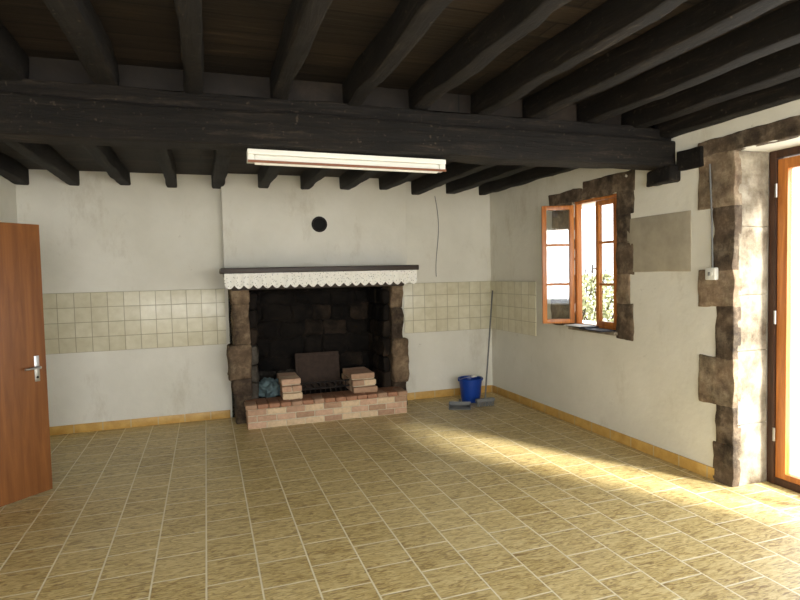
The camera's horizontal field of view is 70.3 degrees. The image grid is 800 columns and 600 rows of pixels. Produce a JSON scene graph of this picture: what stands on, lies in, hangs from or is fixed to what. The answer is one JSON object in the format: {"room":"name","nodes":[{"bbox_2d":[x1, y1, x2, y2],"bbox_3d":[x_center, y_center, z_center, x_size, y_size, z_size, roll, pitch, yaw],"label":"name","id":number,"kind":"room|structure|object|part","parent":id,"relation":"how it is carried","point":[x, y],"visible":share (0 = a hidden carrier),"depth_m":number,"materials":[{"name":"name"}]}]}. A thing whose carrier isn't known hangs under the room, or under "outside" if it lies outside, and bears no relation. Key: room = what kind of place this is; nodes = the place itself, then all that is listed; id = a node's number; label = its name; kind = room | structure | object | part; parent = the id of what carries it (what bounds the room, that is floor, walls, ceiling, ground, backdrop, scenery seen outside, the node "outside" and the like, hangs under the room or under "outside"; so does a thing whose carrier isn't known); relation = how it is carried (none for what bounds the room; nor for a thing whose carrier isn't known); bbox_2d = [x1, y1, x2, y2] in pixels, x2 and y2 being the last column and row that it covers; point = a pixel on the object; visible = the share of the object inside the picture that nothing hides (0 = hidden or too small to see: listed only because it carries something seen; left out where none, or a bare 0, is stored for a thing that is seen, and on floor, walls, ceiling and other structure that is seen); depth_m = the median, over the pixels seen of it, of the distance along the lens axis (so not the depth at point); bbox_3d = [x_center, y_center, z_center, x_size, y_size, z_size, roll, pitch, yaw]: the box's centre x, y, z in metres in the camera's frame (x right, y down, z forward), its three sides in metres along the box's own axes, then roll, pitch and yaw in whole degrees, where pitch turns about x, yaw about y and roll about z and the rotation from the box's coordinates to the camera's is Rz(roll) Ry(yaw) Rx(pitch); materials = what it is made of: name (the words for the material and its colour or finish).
{"room":"traditional dwelling","nodes":[
{"label":"traditional dwelling","id":0,"kind":"room"},
{"bbox_2d":[0,176,17,222],"bbox_3d":[-2.419,0.076,1.645,0.200,2.800,7.870,-2,3,-19],"label":"wall","id":1,"kind":"structure","parent":0,"point":[8,205],"depth_m":5.12,"materials":[{"name":"white paint"}]},
{"bbox_2d":[0,222,52,506],"bbox_3d":[-2.678,0.433,3.670,0.090,1.883,0.788,0,3,26],"label":"door","id":2,"kind":"structure","parent":1,"relation":"in","point":[25,449],"depth_m":3.88,"materials":[{"name":"brown wood"}]},
{"bbox_2d":[15,169,491,426],"bbox_3d":[-1.357,-0.166,6.240,5.190,2.800,0.450,-2,3,-19],"label":"wall","id":3,"kind":"structure","parent":0,"point":[97,234],"depth_m":5.89,"materials":[{"name":"white paint"}]},
{"bbox_2d":[43,281,490,353],"bbox_3d":[-1.229,0.149,6.211,4.990,0.586,0.012,-2,3,-19],"label":"wall tiles","id":4,"kind":"structure","parent":3,"relation":"attached to","point":[124,320],"depth_m":5.82,"materials":[{"name":"beige tile"}]},
{"bbox_2d":[49,385,491,435],"bbox_3d":[-1.206,1.189,6.260,4.990,0.085,0.012,-2,3,-19],"label":"baseboard","id":5,"kind":"structure","parent":3,"relation":"attached to","point":[139,422],"depth_m":5.84,"materials":[{"name":"wood"}]},
{"bbox_2d":[311,216,326,231],"bbox_3d":[-0.871,-0.818,6.137,0.170,0.170,0.014,-2,3,-19],"label":"flue hole collar","id":6,"kind":"object","parent":3,"relation":"attached to","point":[319,224],"visible":1,"depth_m":6.14,"materials":[{"name":"metal"}]},
{"bbox_2d":[435,198,438,276],"bbox_3d":[0.439,-0.755,6.743,0.051,0.953,0.008,-2,3,-19],"label":"hanging cable","id":7,"kind":"object","parent":3,"relation":"attached to","point":[435,198],"visible":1,"depth_m":6.74,"materials":[{"name":"grey plastic"}]},
{"bbox_2d":[0,142,577,195],"bbox_3d":[-0.850,-1.204,4.853,4.949,0.182,2.734,-2,3,-19],"label":"ceiling joists","id":8,"kind":"object","parent":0,"point":[458,177],"depth_m":5.34,"materials":[{"name":"black wood"}]},
{"bbox_2d":[0,392,799,599],"bbox_3d":[-0.289,1.438,2.761,6.530,0.120,8.700,-2,3,-19],"label":"floor","id":9,"kind":"structure","parent":0,"point":[509,499],"depth_m":3.48,"materials":[{"name":"tile"}]},
{"bbox_2d":[219,265,418,429],"bbox_3d":[-0.920,0.371,6.320,2.030,1.757,1.182,-2,3,-19],"label":"fireplace","id":10,"kind":"object","parent":9,"relation":"on","point":[363,323],"depth_m":6.30,"materials":[{"name":"stone"}]},
{"bbox_2d":[257,377,280,397],"bbox_3d":[-1.376,0.923,6.017,0.320,0.221,0.236,-2,3,-19],"label":"crumpled cloth","id":11,"kind":"object","parent":10,"relation":"in","point":[268,387],"visible":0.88,"depth_m":5.95,"materials":[{"name":"fabric"}]},
{"bbox_2d":[295,351,339,390],"bbox_3d":[-0.934,0.804,6.456,0.500,0.417,0.102,-2,3,-19],"label":"fireback","id":12,"kind":"object","parent":10,"relation":"in","point":[314,366],"visible":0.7,"depth_m":6.44,"materials":[{"name":"brown metal"}]},
{"bbox_2d":[224,270,416,288],"bbox_3d":[-0.748,-0.211,5.750,1.970,0.150,0.016,-2,3,-19],"label":"lace valance","id":13,"kind":"object","parent":10,"relation":"attached to","point":[247,279],"visible":1,"depth_m":5.72,"materials":[{"name":"white fabric"}]},
{"bbox_3d":[-0.840,0.941,6.198,0.520,0.170,0.309,-2,3,-19],"label":"fire grate","id":14,"kind":"part","parent":10,"relation":"part of","materials":[{"name":"black metal"}]},
{"bbox_2d":[449,399,470,409],"bbox_3d":[0.668,1.160,6.339,0.240,0.048,0.360,-1,3,6],"label":"dustpan","id":15,"kind":"object","parent":9,"relation":"on","point":[453,405],"visible":1,"depth_m":6.33,"materials":[{"name":"grey plastic"}]},
{"bbox_2d":[458,375,482,402],"bbox_3d":[0.818,1.014,6.583,0.310,0.314,0.294,-2,3,-19],"label":"plastic bucket","id":16,"kind":"object","parent":9,"relation":"on","point":[470,385],"visible":0.9,"depth_m":6.48,"materials":[{"name":"plastic"}]},
{"bbox_2d":[475,290,494,406],"bbox_3d":[1.056,0.534,6.548,0.194,1.263,0.769,0,3,25],"label":"broom","id":17,"kind":"object","parent":9,"relation":"on","point":[489,401],"visible":1,"depth_m":6.36,"materials":[{"name":"grey plastic"}]},
{"bbox_2d":[0,0,799,181],"bbox_3d":[-0.295,-1.285,2.318,6.630,0.240,8.470,-2,3,-19],"label":"ceiling","id":18,"kind":"structure","parent":0,"point":[242,42],"depth_m":2.98,"materials":[{"name":"brown wood"}]},
{"bbox_2d":[490,98,799,483],"bbox_3d":[2.584,-0.124,3.509,0.500,2.800,8.170,-2,3,-19],"label":"wall","id":19,"kind":"structure","parent":0,"point":[645,388],"depth_m":4.67,"materials":[{"name":"white paint"}]},
{"bbox_2d":[0,80,703,186],"bbox_3d":[-0.315,-0.980,3.402,5.004,0.430,0.510,-2,3,-19],"label":"beam","id":20,"kind":"structure","parent":19,"relation":"in","point":[30,111],"depth_m":3.34,"materials":[{"name":"black wood"}]},
{"bbox_2d":[246,148,445,173],"bbox_3d":[-0.304,-0.850,3.509,1.241,0.092,0.104,-2,3,-19],"label":"fluorescent ceiling light","id":21,"kind":"object","parent":20,"relation":"attached to","point":[254,156],"visible":1,"depth_m":3.46,"materials":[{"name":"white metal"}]},
{"bbox_2d":[0,0,799,137],"bbox_3d":[0.588,-1.147,1.162,4.732,0.257,5.126,-2,3,-19],"label":"ceiling joists","id":22,"kind":"object","parent":20,"relation":"on","point":[755,66],"depth_m":2.86,"materials":[{"name":"black wood"}]},
{"bbox_2d":[491,281,535,335],"bbox_3d":[1.288,0.077,6.536,0.012,0.586,0.998,-2,3,-19],"label":"trim","id":23,"kind":"structure","parent":19,"relation":"attached to","point":[514,302],"depth_m":6.47,"materials":[{"name":"beige tile"}]},
{"bbox_2d":[541,194,616,330],"bbox_3d":[1.725,-0.335,5.242,0.298,1.185,0.808,-4,4,-43],"label":"window","id":24,"kind":"structure","parent":19,"relation":"in","point":[575,299],"depth_m":5.39,"materials":[{"name":"brown wood"}]},
{"bbox_2d":[548,170,635,339],"bbox_3d":[1.751,-0.389,5.229,0.088,1.414,1.234,-2,3,-19],"label":"window surround","id":25,"kind":"object","parent":19,"relation":"attached to","point":[622,184],"visible":0.77,"depth_m":4.94,"materials":[{"name":"stone"}]},
{"bbox_2d":[568,326,617,335],"bbox_3d":[1.962,0.269,5.237,0.510,0.030,0.650,-2,3,-19],"label":"window sill","id":26,"kind":"structure","parent":19,"relation":"attached to","point":[614,333],"depth_m":5.03,"materials":[{"name":"stone"}]},
{"bbox_2d":[565,324,615,331],"bbox_3d":[1.688,0.250,5.121,0.201,0.030,0.510,-2,3,-19],"label":"paper stack","id":27,"kind":"object","parent":26,"relation":"on","point":[580,326],"visible":1,"depth_m":5.09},
{"bbox_2d":[492,385,714,479],"bbox_3d":[1.677,1.161,5.517,0.012,0.085,3.258,-2,3,-19],"label":"baseboard","id":28,"kind":"structure","parent":19,"relation":"attached to","point":[704,470],"depth_m":4.90,"materials":[{"name":"wood"}]},
{"bbox_2d":[627,211,690,271],"bbox_3d":[2.005,-0.440,4.417,0.029,0.441,0.657,-2,3,-19],"label":"plaster patch","id":29,"kind":"object","parent":19,"relation":"attached to","point":[662,243],"depth_m":4.36,"materials":[{"name":"beige paint"}]},
{"bbox_2d":[705,164,717,279],"bbox_3d":[2.130,-0.535,3.887,0.048,0.795,0.080,-2,3,-19],"label":"light switch","id":30,"kind":"object","parent":19,"relation":"attached to","point":[711,273],"visible":1,"depth_m":3.89,"materials":[{"name":"white plastic"}]},
{"bbox_2d":[697,114,799,486],"bbox_3d":[2.508,0.109,3.065,0.088,2.387,2.167,-2,3,-19],"label":"door surround","id":31,"kind":"object","parent":19,"relation":"in","point":[719,383],"depth_m":3.84,"materials":[{"name":"brown stone"}]},
{"bbox_2d":[767,146,799,492],"bbox_3d":[2.814,0.160,3.115,0.079,2.260,1.655,-2,3,-19],"label":"door","id":32,"kind":"structure","parent":19,"relation":"in","point":[781,167],"depth_m":3.81,"materials":[{"name":"brown wood"}]},
{"bbox_2d":[736,151,768,485],"bbox_3d":[2.383,0.135,3.865,0.277,2.262,0.053,-2,3,-19],"label":"door reveal","id":33,"kind":"object","parent":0,"point":[753,188],"depth_m":3.84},
{"label":"outside","id":34,"kind":"structure","parent":0,"visible":0},
{"bbox_2d":[585,302,799,476],"bbox_3d":[3.794,1.328,4.526,34.000,0.150,38.000,-2,3,-19],"label":"ground","id":35,"kind":"structure","parent":34,"point":[795,308],"depth_m":6.93,"materials":[{"name":"white"}]},
{"bbox_2d":[582,268,613,321],"bbox_3d":[3.141,0.270,9.469,1.694,1.582,2.563,-2,3,-19],"label":"shrub","id":36,"kind":"object","parent":35,"relation":"on","point":[591,279],"visible":0.18,"depth_m":9.08,"materials":[{"name":"green plant"}]}
]}

